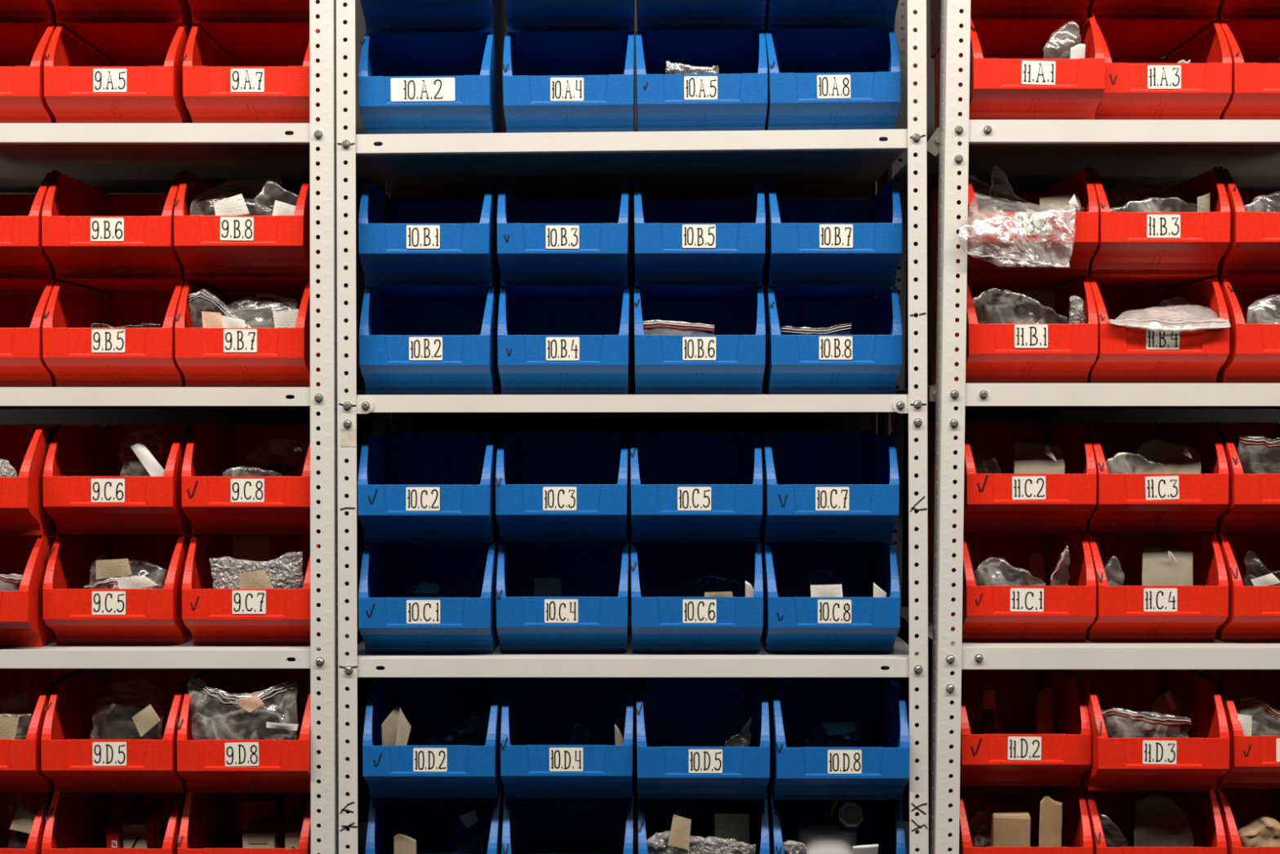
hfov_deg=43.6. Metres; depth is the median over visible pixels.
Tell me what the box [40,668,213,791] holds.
storage bin
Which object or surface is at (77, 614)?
storage bin
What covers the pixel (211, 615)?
storage bin
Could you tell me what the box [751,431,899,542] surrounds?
storage bin
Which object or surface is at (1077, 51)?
paper sheet
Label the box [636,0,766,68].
storage bin
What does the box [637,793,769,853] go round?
storage bin
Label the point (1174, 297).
plastic bag
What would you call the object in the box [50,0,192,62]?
storage bin
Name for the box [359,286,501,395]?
storage bin
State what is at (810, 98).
storage bin
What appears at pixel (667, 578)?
storage bin
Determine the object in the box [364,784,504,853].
storage bin
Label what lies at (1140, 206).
plastic bag
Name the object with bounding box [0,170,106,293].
storage bin
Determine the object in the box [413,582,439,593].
plastic bag
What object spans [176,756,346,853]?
storage bin
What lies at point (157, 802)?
sheet
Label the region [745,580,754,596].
paper sheet
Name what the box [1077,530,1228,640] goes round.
storage bin
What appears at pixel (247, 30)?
storage bin
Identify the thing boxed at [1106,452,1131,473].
plastic bag
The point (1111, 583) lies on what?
plastic bag
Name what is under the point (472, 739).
plastic bag
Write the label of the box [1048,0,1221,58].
storage bin
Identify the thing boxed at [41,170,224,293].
storage bin
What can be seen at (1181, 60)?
plastic bag
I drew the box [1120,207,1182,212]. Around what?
plastic bag
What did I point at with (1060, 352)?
storage bin
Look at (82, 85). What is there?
storage bin
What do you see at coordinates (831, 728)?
plastic bag
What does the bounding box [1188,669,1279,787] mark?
storage bin
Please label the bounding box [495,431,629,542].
storage bin
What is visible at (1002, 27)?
storage bin
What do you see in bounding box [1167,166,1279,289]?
storage bin
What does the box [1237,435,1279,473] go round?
plastic bag
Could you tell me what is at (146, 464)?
plastic bag
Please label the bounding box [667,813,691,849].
tag
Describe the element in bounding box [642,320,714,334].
plastic bag
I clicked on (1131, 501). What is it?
storage bin
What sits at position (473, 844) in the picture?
plastic bag
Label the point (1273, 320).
plastic bag
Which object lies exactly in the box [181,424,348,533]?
storage bin
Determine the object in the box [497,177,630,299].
storage bin
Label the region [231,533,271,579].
printed card
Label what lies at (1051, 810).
envelope
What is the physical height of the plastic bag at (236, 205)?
0.114 m
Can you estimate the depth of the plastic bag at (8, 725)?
1.78 m
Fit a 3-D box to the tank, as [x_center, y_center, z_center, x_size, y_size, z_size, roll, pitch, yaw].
[0.219,0.481,1.851,0.074,0.127,0.077,0,0,0]
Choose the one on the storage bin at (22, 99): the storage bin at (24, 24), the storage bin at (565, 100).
the storage bin at (24, 24)
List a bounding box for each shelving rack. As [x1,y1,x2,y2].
[0,0,390,853]
[336,0,928,853]
[881,0,1279,853]
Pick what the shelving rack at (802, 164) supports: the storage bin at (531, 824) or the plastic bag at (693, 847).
the storage bin at (531, 824)
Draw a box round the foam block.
[714,806,750,853]
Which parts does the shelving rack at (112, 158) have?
shelf, shelf, shelf, upright post, shelf, upright post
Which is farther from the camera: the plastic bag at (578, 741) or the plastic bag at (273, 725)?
the plastic bag at (578, 741)
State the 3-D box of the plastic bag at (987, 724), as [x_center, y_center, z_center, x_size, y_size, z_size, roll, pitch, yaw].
[0.408,0.358,1.888,0.036,0.103,0.040,0,0,40]
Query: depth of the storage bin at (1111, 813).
1.89 m
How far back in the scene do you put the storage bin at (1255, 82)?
1.80 m
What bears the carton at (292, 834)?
in the storage bin at (211, 823)
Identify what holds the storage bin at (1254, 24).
on the storage bin at (1255, 82)
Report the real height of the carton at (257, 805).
0.100 m
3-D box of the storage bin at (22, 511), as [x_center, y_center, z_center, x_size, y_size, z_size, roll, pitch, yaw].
[-0.748,0.060,1.883,0.147,0.125,0.236,0,0,0]
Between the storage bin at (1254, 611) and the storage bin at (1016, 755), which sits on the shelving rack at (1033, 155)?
the storage bin at (1254, 611)
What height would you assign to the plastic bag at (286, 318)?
0.107 m
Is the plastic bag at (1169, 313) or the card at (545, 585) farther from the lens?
the card at (545, 585)
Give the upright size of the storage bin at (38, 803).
0.125 m
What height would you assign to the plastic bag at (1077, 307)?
0.098 m
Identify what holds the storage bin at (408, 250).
on the storage bin at (407, 347)
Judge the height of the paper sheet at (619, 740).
0.083 m
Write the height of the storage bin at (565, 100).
0.125 m
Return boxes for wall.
[0,0,1279,828]
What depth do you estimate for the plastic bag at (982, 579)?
1.82 m
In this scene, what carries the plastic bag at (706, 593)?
in the storage bin at (667, 578)
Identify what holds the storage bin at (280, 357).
on the shelving rack at (112, 158)
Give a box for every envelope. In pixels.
[1013,440,1064,473]
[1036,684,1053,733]
[1038,795,1062,846]
[1039,193,1080,212]
[1134,437,1201,473]
[1142,545,1193,585]
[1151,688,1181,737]
[1196,192,1210,212]
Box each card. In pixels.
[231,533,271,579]
[533,575,561,596]
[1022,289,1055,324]
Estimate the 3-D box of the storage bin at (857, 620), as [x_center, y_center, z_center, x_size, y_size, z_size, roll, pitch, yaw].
[0.217,0.195,1.904,0.149,0.125,0.236,0,0,0]
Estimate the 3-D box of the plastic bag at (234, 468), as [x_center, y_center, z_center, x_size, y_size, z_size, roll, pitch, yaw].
[-0.442,0.082,1.839,0.068,0.075,0.046,0,0,0]
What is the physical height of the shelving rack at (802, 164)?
1.648 m
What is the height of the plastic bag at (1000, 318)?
0.106 m
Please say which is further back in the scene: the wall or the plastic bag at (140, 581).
the wall
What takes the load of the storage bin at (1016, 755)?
on the storage bin at (1076, 834)
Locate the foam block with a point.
(730, 822)
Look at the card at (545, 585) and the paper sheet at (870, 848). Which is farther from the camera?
the card at (545, 585)
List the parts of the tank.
tank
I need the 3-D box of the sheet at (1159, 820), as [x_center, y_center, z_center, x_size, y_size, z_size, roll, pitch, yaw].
[0.606,0.479,1.853,0.069,0.112,0.015,0,0,0]
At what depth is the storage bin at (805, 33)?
1.84 m
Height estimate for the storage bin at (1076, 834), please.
0.125 m
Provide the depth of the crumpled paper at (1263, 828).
1.82 m
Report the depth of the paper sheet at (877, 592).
1.82 m
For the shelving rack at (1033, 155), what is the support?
on the floor
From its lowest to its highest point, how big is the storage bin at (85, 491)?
0.125 m
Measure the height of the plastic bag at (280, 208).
0.106 m
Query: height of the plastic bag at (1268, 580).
0.102 m
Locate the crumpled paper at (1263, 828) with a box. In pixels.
[1238,811,1279,846]
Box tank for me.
[796,799,864,853]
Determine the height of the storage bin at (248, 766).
0.125 m
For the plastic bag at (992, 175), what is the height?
0.128 m
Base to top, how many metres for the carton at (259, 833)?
0.080 m
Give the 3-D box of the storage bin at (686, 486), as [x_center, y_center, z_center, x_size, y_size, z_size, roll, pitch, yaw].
[0.063,0.069,1.906,0.149,0.125,0.236,0,0,0]
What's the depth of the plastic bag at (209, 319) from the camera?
1.81 m
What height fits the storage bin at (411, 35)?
0.125 m
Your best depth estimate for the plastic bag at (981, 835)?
1.87 m
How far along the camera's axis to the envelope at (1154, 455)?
1.84 m
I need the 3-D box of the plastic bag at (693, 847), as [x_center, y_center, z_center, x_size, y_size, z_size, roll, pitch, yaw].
[0.068,0.501,1.837,0.127,0.088,0.065,0,0,0]
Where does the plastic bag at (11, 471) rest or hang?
in the storage bin at (22, 511)
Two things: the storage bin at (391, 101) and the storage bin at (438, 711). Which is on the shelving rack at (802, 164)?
the storage bin at (391, 101)
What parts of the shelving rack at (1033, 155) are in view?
upright post, shelf, upright post, shelf, shelf, shelf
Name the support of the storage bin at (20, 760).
on the storage bin at (38, 803)
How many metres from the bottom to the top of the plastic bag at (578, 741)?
0.070 m
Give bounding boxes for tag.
[393,833,416,853]
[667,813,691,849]
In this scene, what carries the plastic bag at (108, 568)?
in the storage bin at (77, 614)
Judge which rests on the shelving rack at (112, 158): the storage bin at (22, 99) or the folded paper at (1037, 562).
the storage bin at (22, 99)
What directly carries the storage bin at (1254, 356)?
on the shelving rack at (1033, 155)
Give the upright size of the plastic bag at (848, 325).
0.079 m
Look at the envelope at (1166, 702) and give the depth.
1.87 m
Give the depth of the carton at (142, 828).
1.85 m
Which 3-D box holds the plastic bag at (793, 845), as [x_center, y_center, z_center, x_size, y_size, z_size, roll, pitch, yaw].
[0.175,0.506,1.835,0.031,0.077,0.056,0,0,0]
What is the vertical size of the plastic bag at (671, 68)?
0.082 m
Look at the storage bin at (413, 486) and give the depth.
1.82 m
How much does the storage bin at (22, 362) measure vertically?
0.125 m
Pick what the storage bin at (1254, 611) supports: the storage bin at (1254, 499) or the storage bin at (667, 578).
the storage bin at (1254, 499)
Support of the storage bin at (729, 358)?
on the shelving rack at (802, 164)
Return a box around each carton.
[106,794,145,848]
[121,804,162,848]
[241,791,284,848]
[242,817,284,848]
[284,813,305,848]
[986,793,1031,846]
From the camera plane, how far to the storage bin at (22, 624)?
1.80 m
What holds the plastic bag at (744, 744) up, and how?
in the storage bin at (690, 731)
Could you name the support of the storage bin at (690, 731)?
on the storage bin at (654, 815)
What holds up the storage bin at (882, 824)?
on the shelving rack at (802, 164)
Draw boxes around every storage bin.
[0,0,57,62]
[0,23,57,123]
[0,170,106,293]
[0,279,106,386]
[0,424,99,535]
[0,532,68,646]
[0,668,88,791]
[0,787,54,853]
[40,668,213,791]
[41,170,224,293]
[41,787,187,853]
[42,279,185,386]
[42,424,226,533]
[42,531,201,644]
[44,23,192,123]
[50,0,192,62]
[173,169,319,293]
[174,279,320,386]
[176,657,347,792]
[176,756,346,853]
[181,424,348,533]
[182,23,347,129]
[182,528,349,644]
[187,0,347,62]
[357,431,507,542]
[358,32,506,134]
[358,177,503,299]
[358,537,499,653]
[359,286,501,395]
[360,0,506,71]
[362,677,509,797]
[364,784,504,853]
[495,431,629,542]
[495,531,629,652]
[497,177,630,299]
[497,286,630,395]
[500,677,634,797]
[501,760,634,853]
[502,31,634,133]
[503,0,634,70]
[630,431,762,542]
[631,537,763,652]
[634,177,765,299]
[634,286,765,394]
[635,31,767,131]
[635,677,769,799]
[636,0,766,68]
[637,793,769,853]
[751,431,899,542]
[759,177,902,299]
[759,536,900,652]
[761,668,909,799]
[762,286,902,394]
[764,0,898,67]
[764,29,900,130]
[766,783,906,853]
[928,422,1096,531]
[928,521,1096,640]
[928,653,1091,786]
[928,755,1093,853]
[929,0,1090,58]
[929,275,1097,385]
[930,166,1098,289]
[933,15,1105,130]
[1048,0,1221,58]
[1048,422,1228,531]
[1049,166,1230,289]
[1050,275,1229,382]
[1065,669,1229,790]
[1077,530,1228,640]
[1080,783,1226,853]
[1093,20,1231,119]
[1165,0,1279,58]
[1166,422,1279,531]
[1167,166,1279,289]
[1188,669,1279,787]
[1204,529,1279,640]
[1214,784,1279,853]
[1216,275,1279,382]
[1218,20,1279,119]
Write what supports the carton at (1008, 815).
in the storage bin at (1076, 834)
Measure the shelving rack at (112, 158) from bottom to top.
1.649 m
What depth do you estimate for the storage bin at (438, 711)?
1.82 m
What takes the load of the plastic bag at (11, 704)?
in the storage bin at (20, 760)
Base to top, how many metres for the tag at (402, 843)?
0.080 m
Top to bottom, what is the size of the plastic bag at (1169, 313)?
0.038 m
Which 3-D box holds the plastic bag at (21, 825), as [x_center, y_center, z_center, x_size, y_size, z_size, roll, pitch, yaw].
[-0.710,0.479,1.838,0.033,0.115,0.055,0,0,-19]
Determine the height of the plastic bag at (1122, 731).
0.096 m
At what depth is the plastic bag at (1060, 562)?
1.82 m
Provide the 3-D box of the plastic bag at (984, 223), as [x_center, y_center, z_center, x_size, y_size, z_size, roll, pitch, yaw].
[0.432,-0.236,1.819,0.161,0.118,0.114,0,0,0]
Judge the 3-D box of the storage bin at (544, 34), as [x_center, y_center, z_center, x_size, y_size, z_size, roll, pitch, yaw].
[-0.081,-0.517,1.918,0.149,0.125,0.236,-1,0,0]
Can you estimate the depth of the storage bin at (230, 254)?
1.82 m
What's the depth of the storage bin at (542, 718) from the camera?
1.90 m
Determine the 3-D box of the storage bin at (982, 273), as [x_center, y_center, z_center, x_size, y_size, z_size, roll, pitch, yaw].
[0.443,-0.237,1.918,0.147,0.125,0.236,0,0,0]
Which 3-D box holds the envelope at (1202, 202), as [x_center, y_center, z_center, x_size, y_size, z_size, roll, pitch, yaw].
[0.646,-0.223,1.841,0.016,0.091,0.020,0,0,0]
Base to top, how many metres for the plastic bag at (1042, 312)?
0.110 m
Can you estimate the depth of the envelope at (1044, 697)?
1.88 m
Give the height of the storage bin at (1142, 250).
0.125 m
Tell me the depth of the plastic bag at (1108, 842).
1.83 m
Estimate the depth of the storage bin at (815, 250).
1.83 m
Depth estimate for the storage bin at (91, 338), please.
1.82 m
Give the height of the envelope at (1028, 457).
0.101 m
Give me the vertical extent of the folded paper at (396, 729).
0.103 m
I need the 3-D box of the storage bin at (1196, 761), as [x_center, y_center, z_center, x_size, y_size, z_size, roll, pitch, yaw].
[0.580,0.350,1.893,0.150,0.125,0.237,0,0,0]
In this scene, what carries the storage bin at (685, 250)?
on the storage bin at (729, 358)
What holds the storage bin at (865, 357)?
on the shelving rack at (802, 164)
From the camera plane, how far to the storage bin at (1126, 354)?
1.82 m
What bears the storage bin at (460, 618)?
on the shelving rack at (802, 164)
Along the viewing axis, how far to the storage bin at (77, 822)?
1.89 m
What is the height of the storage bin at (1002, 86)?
0.125 m
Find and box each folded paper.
[381,705,411,745]
[1029,550,1044,585]
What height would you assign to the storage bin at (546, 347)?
0.125 m
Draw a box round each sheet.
[148,800,164,843]
[614,724,623,745]
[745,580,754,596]
[852,844,878,853]
[873,582,886,597]
[1070,44,1085,58]
[1133,792,1194,846]
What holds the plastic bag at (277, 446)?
in the storage bin at (215, 500)
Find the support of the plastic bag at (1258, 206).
in the storage bin at (1251, 260)
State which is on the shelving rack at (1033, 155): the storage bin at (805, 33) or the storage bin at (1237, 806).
the storage bin at (1237, 806)
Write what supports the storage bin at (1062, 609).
on the shelving rack at (1033, 155)
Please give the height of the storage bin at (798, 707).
0.125 m
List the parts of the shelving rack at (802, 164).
upright post, upright post, shelf, shelf, shelf, shelf, upright post, upright post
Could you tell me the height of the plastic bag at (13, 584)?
0.083 m
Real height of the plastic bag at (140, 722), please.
0.124 m
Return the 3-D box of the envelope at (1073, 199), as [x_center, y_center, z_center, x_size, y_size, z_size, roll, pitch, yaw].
[0.483,-0.223,1.840,0.048,0.090,0.025,0,0,0]
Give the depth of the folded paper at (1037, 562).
1.89 m
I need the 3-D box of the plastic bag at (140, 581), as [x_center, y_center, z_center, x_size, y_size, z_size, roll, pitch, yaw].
[-0.584,0.206,1.825,0.089,0.079,0.064,0,0,0]
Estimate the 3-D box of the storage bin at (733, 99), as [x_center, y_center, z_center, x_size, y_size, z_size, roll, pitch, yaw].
[0.070,-0.393,1.918,0.149,0.125,0.236,-1,0,0]
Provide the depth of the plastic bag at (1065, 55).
1.83 m
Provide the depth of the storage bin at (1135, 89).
1.80 m
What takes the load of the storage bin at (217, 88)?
on the shelving rack at (112, 158)
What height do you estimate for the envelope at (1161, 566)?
0.106 m
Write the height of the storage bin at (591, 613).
0.125 m
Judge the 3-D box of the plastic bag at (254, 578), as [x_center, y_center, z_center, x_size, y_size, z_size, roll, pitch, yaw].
[-0.433,0.193,1.825,0.105,0.105,0.066,0,0,2]
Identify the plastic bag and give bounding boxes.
[0,458,17,476]
[0,573,22,591]
[0,693,28,733]
[0,713,30,739]
[9,806,35,848]
[84,575,163,588]
[88,555,155,588]
[101,704,160,739]
[119,429,164,475]
[187,678,298,739]
[188,292,244,328]
[189,179,282,215]
[208,551,303,588]
[224,293,298,328]
[226,466,259,475]
[253,181,295,215]
[256,439,299,475]
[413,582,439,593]
[448,732,479,745]
[453,809,486,853]
[572,739,586,744]
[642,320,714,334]
[646,831,755,853]
[665,61,719,74]
[695,591,733,596]
[737,737,747,746]
[781,324,851,333]
[782,840,808,853]
[804,584,842,596]
[813,721,860,746]
[958,175,1084,267]
[968,808,990,846]
[972,288,1039,324]
[973,689,997,733]
[977,557,1045,586]
[988,165,1028,208]
[1050,549,1069,582]
[1055,23,1079,58]
[1066,295,1085,324]
[1101,707,1191,737]
[1103,833,1114,846]
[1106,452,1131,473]
[1107,579,1119,586]
[1108,303,1230,332]
[1112,197,1158,212]
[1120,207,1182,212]
[1162,297,1191,324]
[1177,59,1190,63]
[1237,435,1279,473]
[1237,696,1279,735]
[1244,195,1262,212]
[1244,573,1279,586]
[1246,294,1279,324]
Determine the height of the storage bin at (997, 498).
0.125 m
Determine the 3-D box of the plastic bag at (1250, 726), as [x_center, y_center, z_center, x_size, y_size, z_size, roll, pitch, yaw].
[0.717,0.358,1.826,0.092,0.104,0.064,0,0,0]

